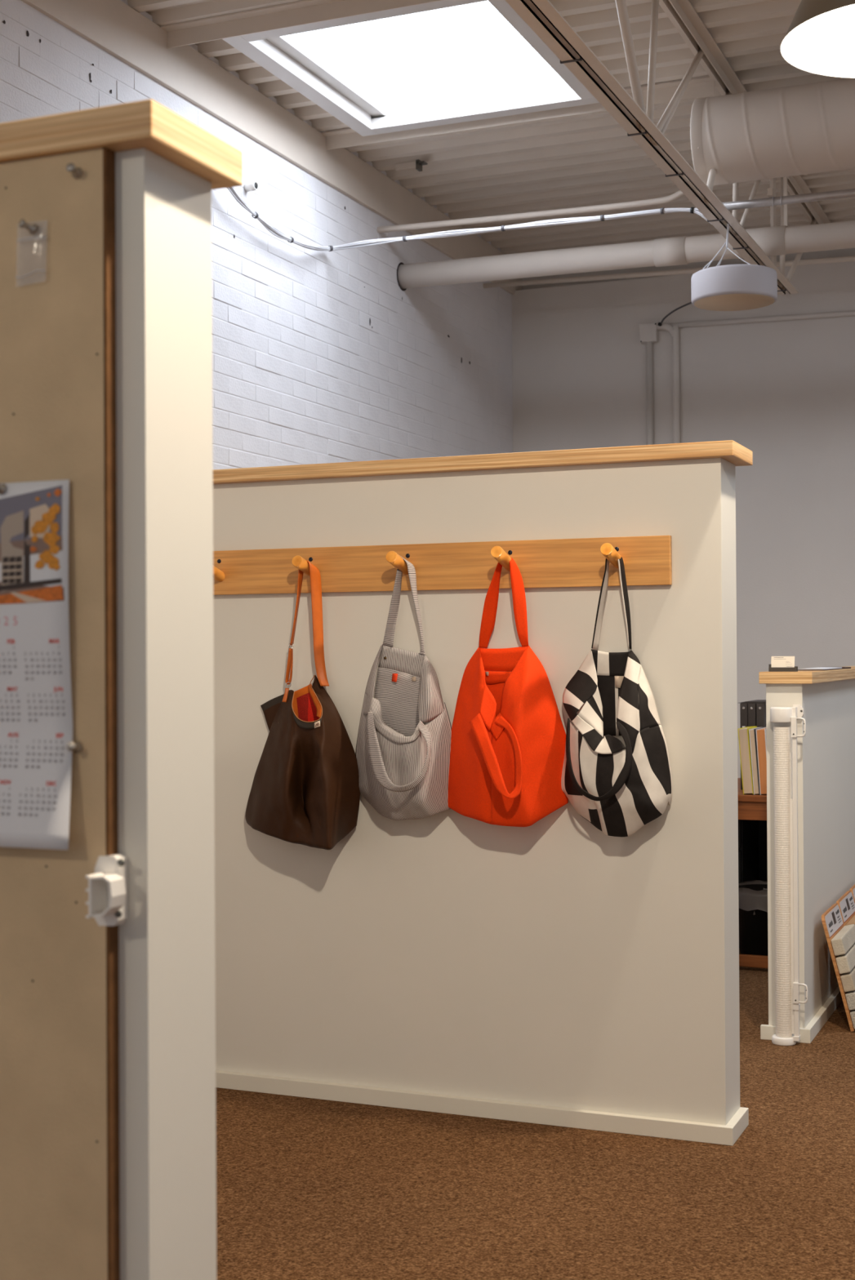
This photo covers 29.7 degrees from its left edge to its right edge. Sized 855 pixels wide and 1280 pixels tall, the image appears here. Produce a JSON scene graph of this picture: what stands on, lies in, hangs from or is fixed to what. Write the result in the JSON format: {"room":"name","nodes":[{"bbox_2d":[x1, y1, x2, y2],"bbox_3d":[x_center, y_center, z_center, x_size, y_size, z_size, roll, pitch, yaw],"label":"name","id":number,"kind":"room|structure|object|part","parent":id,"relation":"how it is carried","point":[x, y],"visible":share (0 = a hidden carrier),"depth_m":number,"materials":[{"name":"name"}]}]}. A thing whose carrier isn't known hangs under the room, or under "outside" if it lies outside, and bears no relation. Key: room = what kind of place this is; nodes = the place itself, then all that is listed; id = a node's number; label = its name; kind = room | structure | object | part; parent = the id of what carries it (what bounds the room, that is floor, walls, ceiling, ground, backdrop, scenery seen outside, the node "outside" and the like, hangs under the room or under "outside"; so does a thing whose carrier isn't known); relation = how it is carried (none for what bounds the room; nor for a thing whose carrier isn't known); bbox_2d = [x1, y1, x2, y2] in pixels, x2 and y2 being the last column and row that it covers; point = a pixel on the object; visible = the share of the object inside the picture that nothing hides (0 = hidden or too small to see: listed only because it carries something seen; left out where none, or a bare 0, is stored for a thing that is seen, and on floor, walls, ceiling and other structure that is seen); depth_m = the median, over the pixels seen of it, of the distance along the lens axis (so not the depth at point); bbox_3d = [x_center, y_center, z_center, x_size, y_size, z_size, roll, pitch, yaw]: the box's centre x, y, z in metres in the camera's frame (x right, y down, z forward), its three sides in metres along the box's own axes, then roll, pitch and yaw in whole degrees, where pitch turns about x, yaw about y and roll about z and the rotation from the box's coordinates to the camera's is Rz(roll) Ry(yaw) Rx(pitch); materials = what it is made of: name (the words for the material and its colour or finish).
{"room":"open-plan office","nodes":[
{"label":"open-plan office","id":0,"kind":"room"},
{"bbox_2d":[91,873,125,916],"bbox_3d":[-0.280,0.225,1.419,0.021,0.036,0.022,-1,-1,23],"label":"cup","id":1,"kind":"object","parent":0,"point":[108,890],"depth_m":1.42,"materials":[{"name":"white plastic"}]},
{"bbox_2d":[0,0,512,469],"bbox_3d":[-1.115,-0.497,5.372,0.152,3.340,8.100,-1,-1,23],"label":"wall","id":2,"kind":"structure","parent":0,"point":[319,357],"depth_m":6.70,"materials":[{"name":"white brick"}]},
{"bbox_2d":[244,181,258,191],"bbox_3d":[-0.674,-1.739,6.191,0.045,0.034,0.034,-1,-1,31],"label":"pipe stub","id":3,"kind":"object","parent":2,"relation":"attached to","point":[251,186],"visible":1,"depth_m":6.18,"materials":[{"name":"white plastic"}]},
{"bbox_2d":[21,0,521,294],"bbox_3d":[-1.458,-2.048,4.506,0.116,0.190,10.020,-1,-1,23],"label":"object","id":4,"kind":"structure","parent":2,"relation":"attached to","point":[113,26],"depth_m":6.19,"materials":[{"name":"paint"}]},
{"bbox_2d":[160,0,442,48],"bbox_3d":[-0.157,-2.114,5.324,1.654,0.062,0.045,-1,-1,23],"label":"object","id":5,"kind":"structure","parent":2,"relation":"attached to","point":[304,11],"depth_m":5.49,"materials":[{"name":"paint"}]},
{"bbox_2d":[226,186,710,251],"bbox_3d":[0.083,-1.672,5.932,1.664,0.172,1.268,-1,-1,23],"label":"cable bundle","id":6,"kind":"object","parent":2,"relation":"attached to","point":[269,227],"visible":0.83,"depth_m":6.43,"materials":[{"name":"white plastic"}]},
{"bbox_2d":[321,75,714,150],"bbox_3d":[0.327,-2.107,6.477,1.654,0.062,0.045,-1,-1,23],"label":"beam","id":7,"kind":"structure","parent":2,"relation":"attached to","point":[703,86],"depth_m":6.49,"materials":[{"name":"metal"}]},
{"bbox_2d":[376,190,684,232],"bbox_3d":[0.556,-1.968,7.012,1.703,0.257,0.027,-1,-1,23],"label":"conduit","id":8,"kind":"object","parent":2,"relation":"attached to","point":[677,194],"visible":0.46,"depth_m":7.04,"materials":[{"name":"metal"}]},
{"bbox_2d":[396,176,854,290],"bbox_3d":[1.363,-1.891,6.966,3.226,0.514,0.131,-1,-1,23],"label":"drain pipe","id":9,"kind":"object","parent":2,"relation":"attached to","point":[775,240],"visible":0.94,"depth_m":7.13,"materials":[{"name":"paint"}]},
{"bbox_2d":[482,255,854,288],"bbox_3d":[1.780,-1.860,7.962,3.226,0.100,0.025,-1,-1,23],"label":"conduit","id":10,"kind":"object","parent":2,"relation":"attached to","point":[845,259],"visible":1,"depth_m":8.27,"materials":[{"name":"metal"}]},
{"bbox_2d":[127,0,854,254],"bbox_3d":[1.479,-2.194,3.286,6.560,0.040,10.140,-1,-1,23],"label":"ceiling","id":11,"kind":"structure","parent":0,"point":[586,159],"depth_m":7.05,"materials":[{"name":"metal"}]},
{"bbox_3d":[1.817,-2.189,4.091,6.560,0.040,0.915,-1,-1,23],"label":"deck panel","id":12,"kind":"part","parent":11,"relation":"part of","materials":[{"name":"metal"}]},
{"bbox_3d":[-0.640,-2.156,6.235,0.370,0.040,1.140,-1,-1,23],"label":"deck panel","id":13,"kind":"part","parent":11,"relation":"part of","materials":[{"name":"metal"}]},
{"bbox_2d":[222,0,599,136],"bbox_3d":[-0.020,-2.148,5.965,1.027,0.102,1.178,-1,-1,23],"label":"window","id":14,"kind":"structure","parent":11,"relation":"attached to","point":[444,62],"depth_m":6.08,"materials":[{"name":"white glass"}]},
{"bbox_2d":[395,159,427,171],"bbox_3d":[-0.076,-2.109,7.191,0.150,0.042,0.040,-1,-1,23],"label":"hanger","id":15,"kind":"object","parent":11,"relation":"attached to","point":[418,164],"visible":1,"depth_m":7.19,"materials":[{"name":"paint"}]},
{"bbox_3d":[-0.089,-2.117,7.207,0.115,0.025,0.010,-1,-1,23],"label":"plate","id":16,"kind":"part","parent":15,"relation":"part of","materials":[{"name":"paint"}]},
{"bbox_3d":[2.965,-2.172,6.830,6.560,0.040,0.915,-1,-1,23],"label":"deck panel","id":17,"kind":"part","parent":11,"relation":"part of","materials":[{"name":"metal"}]},
{"bbox_2d":[505,0,830,294],"bbox_3d":[-0.002,-1.880,3.450,0.100,0.566,10.721,-1,-1,23],"label":"joist","id":18,"kind":"object","parent":11,"relation":"attached to","point":[541,16],"visible":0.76,"depth_m":5.37,"materials":[{"name":"paint"}]},
{"bbox_2d":[690,223,777,311],"bbox_3d":[1.164,-1.473,6.136,0.321,0.383,0.321,-1,-1,23],"label":"pendant lamp","id":19,"kind":"object","parent":18,"relation":"hanging from","point":[728,287],"visible":0.98,"depth_m":6.02,"materials":[{"name":"grey fabric"}]},
{"bbox_3d":[1.088,-1.452,6.150,0.094,0.126,0.036,-1,-1,23],"label":"power cord","id":20,"kind":"part","parent":19,"relation":"part of","materials":[{"name":"white plastic"}]},
{"bbox_3d":[1.141,-1.579,6.146,0.013,0.170,0.008,-1,-1,23],"label":"hanging cord","id":21,"kind":"part","parent":19,"relation":"part of","materials":[{"name":"white plastic"}]},
{"bbox_2d":[693,293,774,311],"bbox_3d":[1.165,-1.283,6.134,0.301,0.002,0.301,-1,-1,23],"label":"diffuser","id":22,"kind":"object","parent":19,"relation":"attached to","point":[714,302],"depth_m":6.11,"materials":[{"name":"beige plastic"}]},
{"bbox_2d":[689,77,854,186],"bbox_3d":[1.703,-1.870,5.771,1.475,0.324,0.323,-1,-1,23],"label":"spiral duct","id":23,"kind":"object","parent":18,"relation":"attached to","point":[808,128],"visible":0.98,"depth_m":5.83,"materials":[{"name":"white metal"}]},
{"bbox_2d":[721,187,854,210],"bbox_3d":[1.796,-1.665,5.866,1.580,0.070,0.048,-1,-1,23],"label":"conduit","id":24,"kind":"object","parent":18,"relation":"attached to","point":[772,201],"visible":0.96,"depth_m":6.05,"materials":[{"name":"white metal"}]},
{"bbox_3d":[3.291,-2.167,7.607,6.560,0.040,0.770,-1,-1,23],"label":"deck panel","id":25,"kind":"part","parent":11,"relation":"part of","materials":[{"name":"metal"}]},
{"bbox_3d":[2.841,-2.189,4.776,5.200,0.040,1.140,-1,-1,23],"label":"deck panel","id":26,"kind":"part","parent":11,"relation":"part of","materials":[{"name":"metal"}]},
{"bbox_2d":[779,0,854,78],"bbox_3d":[0.986,-1.731,3.449,0.461,0.900,0.461,-1,-1,23],"label":"pendant lamp","id":27,"kind":"object","parent":11,"relation":"hanging from","point":[819,38],"visible":1,"depth_m":3.58,"materials":[{"name":"beige"}]},
{"bbox_3d":[0.988,-1.434,3.446,0.461,0.305,0.461,-1,-1,23],"label":"lamp shade","id":28,"kind":"part","parent":27,"relation":"part of","materials":[{"name":"beige"}]},
{"bbox_2d":[801,4,854,40],"bbox_3d":[0.988,-1.353,3.446,0.386,0.003,0.386,-1,-1,23],"label":"diffuser","id":29,"kind":"object","parent":27,"relation":"attached to","point":[837,24],"depth_m":3.55,"materials":[{"name":"white plastic"}]},
{"bbox_2d":[215,948,854,1279],"bbox_3d":[1.473,1.164,3.247,6.600,0.050,10.200,-1,-1,23],"label":"floor","id":30,"kind":"structure","parent":0,"point":[308,1188],"depth_m":3.38,"materials":[{"name":"brown carpet"}]},
{"bbox_2d":[0,98,242,1279],"bbox_3d":[-0.824,0.336,1.741,1.342,1.608,0.164,-1,-1,23],"label":"wall","id":31,"kind":"structure","parent":30,"relation":"on","point":[168,167],"depth_m":1.47,"materials":[{"name":"beige paint"}]},
{"bbox_2d":[0,147,119,1279],"bbox_3d":[-0.865,0.328,1.686,1.270,1.524,0.016,-1,-1,23],"label":"pinboard","id":32,"kind":"object","parent":31,"relation":"attached to","point":[60,1162],"visible":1,"depth_m":1.45,"materials":[{"name":"brown fabric"}]},
{"bbox_2d":[18,218,36,234],"bbox_3d":[-0.361,-0.374,1.462,0.019,0.013,0.011,0,-1,-33],"label":"pushpin","id":33,"kind":"object","parent":32,"relation":"attached to","point":[23,224],"visible":1,"depth_m":1.46,"materials":[{"name":"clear plastic"}]},
{"bbox_2d":[15,235,46,277],"bbox_3d":[-0.360,-0.351,1.465,0.034,0.058,0.005,-1,-1,23],"label":"bag","id":34,"kind":"object","parent":32,"relation":"attached to","point":[32,237],"visible":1,"depth_m":1.46,"materials":[{"name":"white"}]},
{"bbox_2d":[0,479,73,849],"bbox_3d":[-0.390,0.022,1.469,0.160,0.330,0.016,-1,-1,23],"label":"calendar","id":35,"kind":"object","parent":32,"relation":"attached to","point":[36,709],"visible":1,"depth_m":1.46,"materials":[{"name":"white paper"}]},
{"bbox_2d":[0,483,6,494],"bbox_3d":[-0.391,-0.140,1.473,0.011,0.014,0.020,-1,-1,43],"label":"pushpin","id":36,"kind":"object","parent":35,"relation":"attached to","point":[2,486],"visible":1,"depth_m":1.47,"materials":[{"name":"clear plastic"}]},
{"bbox_2d":[0,485,64,604],"bbox_3d":[-0.394,-0.085,1.476,0.150,0.108,0.004,-1,-1,23],"label":"print","id":37,"kind":"object","parent":35,"relation":"attached to","point":[32,517],"depth_m":1.46,"materials":[{"name":"multicoloured paper"}]},
{"bbox_2d":[66,162,82,178],"bbox_3d":[-0.316,-0.420,1.448,0.011,0.011,0.020,-1,-1,23],"label":"pushpin","id":38,"kind":"object","parent":32,"relation":"attached to","point":[77,172],"visible":1,"depth_m":1.45,"materials":[{"name":"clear plastic"}]},
{"bbox_2d":[66,741,83,752],"bbox_3d":[-0.315,0.096,1.444,0.011,0.011,0.020,-1,-1,23],"label":"pushpin","id":39,"kind":"object","parent":32,"relation":"attached to","point":[77,746],"visible":1,"depth_m":1.44,"materials":[{"name":"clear plastic"}]},
{"bbox_2d":[85,853,127,925],"bbox_3d":[-0.283,0.223,1.429,0.033,0.063,0.039,-1,-1,23],"label":"latch","id":40,"kind":"object","parent":31,"relation":"attached to","point":[107,890],"visible":1,"depth_m":1.43,"materials":[{"name":"white plastic"}]},
{"bbox_3d":[-0.834,0.353,1.745,1.320,1.574,0.118,-1,-1,23],"label":"panel","id":41,"kind":"part","parent":31,"relation":"part of","materials":[{"name":"beige paint"}]},
{"bbox_2d":[213,440,752,1145],"bbox_3d":[-0.298,0.357,4.188,2.250,1.600,0.222,-1,-1,23],"label":"wall","id":42,"kind":"structure","parent":30,"relation":"on","point":[557,970],"depth_m":3.90,"materials":[{"name":"beige paint"}]},
{"bbox_2d":[213,535,671,595],"bbox_3d":[-0.234,-0.178,4.013,1.684,0.114,0.121,-1,-1,23],"label":"peg rail","id":43,"kind":"object","parent":42,"relation":"attached to","point":[646,560],"visible":0.7,"depth_m":3.93,"materials":[{"name":"orange wood"}]},
{"bbox_2d":[244,560,359,849],"bbox_3d":[-0.344,0.158,4.034,0.332,0.720,0.155,-1,-1,23],"label":"tote bag","id":44,"kind":"object","parent":43,"relation":"hanging from","point":[305,791],"visible":1,"depth_m":4.00,"materials":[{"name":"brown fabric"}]},
{"bbox_2d":[355,555,451,820],"bbox_3d":[-0.082,0.117,3.923,0.264,0.647,0.156,-1,-1,23],"label":"tote bag","id":45,"kind":"object","parent":43,"relation":"hanging from","point":[403,762],"visible":1,"depth_m":3.92,"materials":[{"name":"grey fabric"}]},
{"bbox_3d":[-0.081,-0.094,3.979,0.028,0.223,0.086,0,-1,-32],"label":"handle","id":46,"kind":"part","parent":45,"relation":"part of","materials":[{"name":"grey fabric"}]},
{"bbox_3d":[-0.079,0.269,3.880,0.189,0.187,0.074,-1,-1,28],"label":"handle","id":47,"kind":"part","parent":45,"relation":"part of","materials":[{"name":"grey fabric"}]},
{"bbox_3d":[-0.040,-0.085,3.957,0.070,0.243,0.027,0,-1,-40],"label":"handle","id":48,"kind":"part","parent":45,"relation":"part of","materials":[{"name":"grey fabric"}]},
{"bbox_2d":[448,557,568,826],"bbox_3d":[0.156,0.117,3.815,0.324,0.644,0.171,-1,-1,23],"label":"tote bag","id":49,"kind":"object","parent":43,"relation":"hanging from","point":[508,739],"visible":0.99,"depth_m":3.80,"materials":[{"name":"orange fabric"}]},
{"bbox_3d":[0.154,-0.093,3.873,0.091,0.224,0.033,-1,-1,44],"label":"handle","id":50,"kind":"part","parent":49,"relation":"part of","materials":[{"name":"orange fabric"}]},
{"bbox_3d":[0.158,0.268,3.762,0.057,0.194,0.154,0,-1,-34],"label":"handle","id":51,"kind":"part","parent":49,"relation":"part of","materials":[{"name":"orange fabric"}]},
{"bbox_3d":[0.208,-0.095,3.851,0.074,0.221,0.027,0,-1,-25],"label":"handle","id":52,"kind":"part","parent":49,"relation":"part of","materials":[{"name":"orange fabric"}]},
{"bbox_2d":[560,556,671,836],"bbox_3d":[0.415,0.119,3.719,0.274,0.669,0.148,-1,-1,23],"label":"tote bag","id":53,"kind":"object","parent":43,"relation":"hanging from","point":[619,789],"visible":0.98,"depth_m":3.70,"materials":[{"name":"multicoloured fabric"}]},
{"bbox_3d":[0.386,0.273,3.684,0.179,0.185,0.056,-1,-1,34],"label":"handle","id":54,"kind":"part","parent":53,"relation":"part of","materials":[{"name":"black fabric"}]},
{"bbox_3d":[0.405,-0.095,3.769,0.034,0.237,0.077,0,-1,-41],"label":"handle","id":55,"kind":"part","parent":53,"relation":"part of","materials":[{"name":"white fabric"}]},
{"bbox_3d":[0.448,-0.096,3.749,0.021,0.237,0.068,-1,-1,43],"label":"handle","id":56,"kind":"part","parent":53,"relation":"part of","materials":[{"name":"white fabric"}]},
{"bbox_3d":[-0.335,1.137,4.102,2.235,0.040,0.020,-1,-1,23],"label":"baseboard","id":57,"kind":"part","parent":42,"relation":"part of","materials":[{"name":"beige paint"}]},
{"bbox_3d":[0.721,1.128,3.756,0.020,0.040,0.158,-1,-1,23],"label":"baseboard","id":58,"kind":"part","parent":42,"relation":"part of","materials":[{"name":"beige paint"}]},
{"bbox_2d":[737,819,758,948],"bbox_3d":[1.034,0.888,6.319,0.460,0.560,0.315,-1,-1,23],"label":"drawer pedestal","id":59,"kind":"object","parent":30,"relation":"on","point":[748,843],"visible":0.16,"depth_m":6.19,"materials":[{"name":"black plastic"}]},
{"bbox_3d":[0.975,0.702,6.183,0.450,0.170,0.015,-1,-1,23],"label":"drawer","id":60,"kind":"part","parent":59,"relation":"part of","materials":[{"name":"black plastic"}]},
{"bbox_3d":[0.976,0.882,6.181,0.450,0.170,0.015,-1,-1,23],"label":"drawer","id":61,"kind":"part","parent":59,"relation":"part of","materials":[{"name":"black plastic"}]},
{"bbox_2d":[737,777,767,968],"bbox_3d":[0.932,0.858,6.148,1.165,0.618,0.770,-1,-1,23],"label":"bookcase","id":62,"kind":"object","parent":30,"relation":"on","point":[750,806],"visible":0.02,"depth_m":5.68,"materials":[{"name":"brown wood"}]},
{"bbox_2d":[739,702,748,789],"bbox_3d":[1.202,0.389,5.999,0.026,0.314,0.261,-1,-1,23],"label":"ring binder","id":63,"kind":"object","parent":62,"relation":"on","point":[743,706],"visible":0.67,"depth_m":5.88,"materials":[{"name":"black plastic"}]},
{"bbox_2d":[739,699,765,703],"bbox_3d":[1.241,0.228,5.979,0.136,0.006,0.230,-1,-1,23],"label":"paper stack","id":64,"kind":"object","parent":63,"relation":"on","point":[756,701],"visible":0.57,"depth_m":5.88,"materials":[{"name":"grey paper"}]},
{"bbox_2d":[737,725,756,794],"bbox_3d":[1.149,0.427,5.752,0.053,0.234,0.162,-1,-1,23],"label":"book","id":65,"kind":"object","parent":62,"relation":"on","point":[743,733],"visible":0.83,"depth_m":5.68,"materials":[{"name":"yellow paper"}]},
{"bbox_2d":[747,702,755,726],"bbox_3d":[1.229,0.389,5.988,0.027,0.314,0.261,-1,-1,23],"label":"ring binder","id":66,"kind":"object","parent":62,"relation":"on","point":[751,707],"visible":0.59,"depth_m":5.87,"materials":[{"name":"black plastic"}]},
{"bbox_2d":[737,880,767,955],"bbox_3d":[1.229,1.027,5.897,0.240,0.269,0.240,-1,-1,23],"label":"storage box","id":67,"kind":"object","parent":62,"relation":"on","point":[752,895],"visible":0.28,"depth_m":5.82,"materials":[{"name":"black plastic"}]},
{"bbox_2d":[748,727,762,795],"bbox_3d":[1.177,0.428,5.740,0.036,0.231,0.162,-1,-1,23],"label":"book","id":68,"kind":"object","parent":62,"relation":"on","point":[752,733],"visible":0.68,"depth_m":5.67,"materials":[{"name":"white paper"}]},
{"bbox_2d":[755,727,766,795],"bbox_3d":[1.206,0.428,5.733,0.046,0.232,0.172,-1,-1,23],"label":"book","id":69,"kind":"object","parent":62,"relation":"on","point":[761,732],"visible":0.46,"depth_m":5.66,"materials":[{"name":"orange paper"}]},
{"bbox_2d":[755,703,765,727],"bbox_3d":[1.257,0.388,5.976,0.027,0.314,0.261,-1,-1,23],"label":"ring binder","id":70,"kind":"object","parent":62,"relation":"on","point":[760,708],"visible":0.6,"depth_m":5.86,"materials":[{"name":"black plastic"}]},
{"bbox_3d":[1.078,0.857,6.496,1.125,0.566,0.015,-1,-1,23],"label":"panel","id":71,"kind":"part","parent":62,"relation":"part of","materials":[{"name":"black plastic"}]},
{"bbox_2d":[758,666,854,1043],"bbox_3d":[1.496,0.630,5.750,0.156,1.062,2.412,-1,-1,23],"label":"wall","id":72,"kind":"structure","parent":30,"relation":"on","point":[825,754],"depth_m":4.85,"materials":[{"name":"beige paint"}]},
{"bbox_2d":[768,664,797,671],"bbox_3d":[1.041,0.082,4.727,0.079,0.021,0.033,-1,-1,23],"label":"card holder","id":73,"kind":"object","parent":72,"relation":"on","point":[794,668],"visible":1,"depth_m":4.71,"materials":[{"name":"grey metal"}]},
{"bbox_2d":[770,656,794,667],"bbox_3d":[1.040,0.069,4.723,0.067,0.042,0.010,-1,-1,23],"label":"business card","id":74,"kind":"object","parent":73,"relation":"in","point":[776,661],"visible":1,"depth_m":4.72,"materials":[{"name":"beige paper"}]},
{"bbox_3d":[1.031,1.134,4.648,0.142,0.040,0.018,-1,-1,23],"label":"baseboard","id":75,"kind":"part","parent":72,"relation":"part of","materials":[{"name":"beige paint"}]},
{"bbox_2d":[769,704,807,1045],"bbox_3d":[1.034,0.669,4.618,0.105,0.968,0.074,-1,-1,23],"label":"gate","id":76,"kind":"object","parent":72,"relation":"attached to","point":[784,719],"visible":1,"depth_m":4.60,"materials":[{"name":"white plastic"}]},
{"bbox_3d":[1.056,0.248,4.596,0.041,0.058,0.011,-1,-1,23],"label":"handle","id":77,"kind":"part","parent":76,"relation":"part of","materials":[{"name":"white plastic"}]},
{"bbox_3d":[1.060,1.005,4.590,0.041,0.059,0.011,-1,-1,23],"label":"handle","id":78,"kind":"part","parent":76,"relation":"part of","materials":[{"name":"white plastic"}]},
{"bbox_3d":[1.550,1.140,5.725,0.018,0.040,2.370,-1,-1,23],"label":"baseboard","id":79,"kind":"part","parent":72,"relation":"part of","materials":[{"name":"beige paint"}]},
{"bbox_2d":[797,666,850,671],"bbox_3d":[1.270,0.092,5.160,0.086,0.006,0.560,-1,-1,23],"label":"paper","id":80,"kind":"object","parent":72,"relation":"on","point":[820,668],"visible":0.9,"depth_m":5.03,"materials":[{"name":"white paper"}]},
{"bbox_2d":[821,902,854,1031],"bbox_3d":[1.276,0.985,4.885,0.124,0.336,0.277,-1,-1,23],"label":"board","id":81,"kind":"object","parent":30,"relation":"on","point":[840,939],"visible":1,"depth_m":4.77,"materials":[{"name":"grey"}]},
{"bbox_2d":[835,890,854,925],"bbox_3d":[1.387,0.986,5.149,0.124,0.336,0.277,-1,-1,23],"label":"board","id":82,"kind":"object","parent":30,"relation":"on","point":[846,904],"visible":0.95,"depth_m":5.14,"materials":[{"name":"grey paper"}]},
{"bbox_2d":[848,884,854,902],"bbox_3d":[1.498,0.988,5.415,0.124,0.336,0.277,-1,-1,23],"label":"board","id":83,"kind":"object","parent":30,"relation":"on","point":[851,889],"visible":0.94,"depth_m":5.32,"materials":[{"name":"grey"}]},
{"bbox_2d":[511,248,854,777],"bbox_3d":[3.405,-0.532,7.896,6.600,3.400,0.250,-1,-1,23],"label":"wall","id":84,"kind":"structure","parent":0,"point":[782,391],"depth_m":8.48,"materials":[{"name":"paint"}]},
{"bbox_2d":[638,302,854,444],"bbox_3d":[2.327,-0.318,7.624,2.984,2.979,1.082,-1,-1,23],"label":"conduit","id":85,"kind":"object","parent":84,"relation":"attached to","point":[648,332],"visible":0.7,"depth_m":8.60,"materials":[{"name":"grey metal"}]}
]}

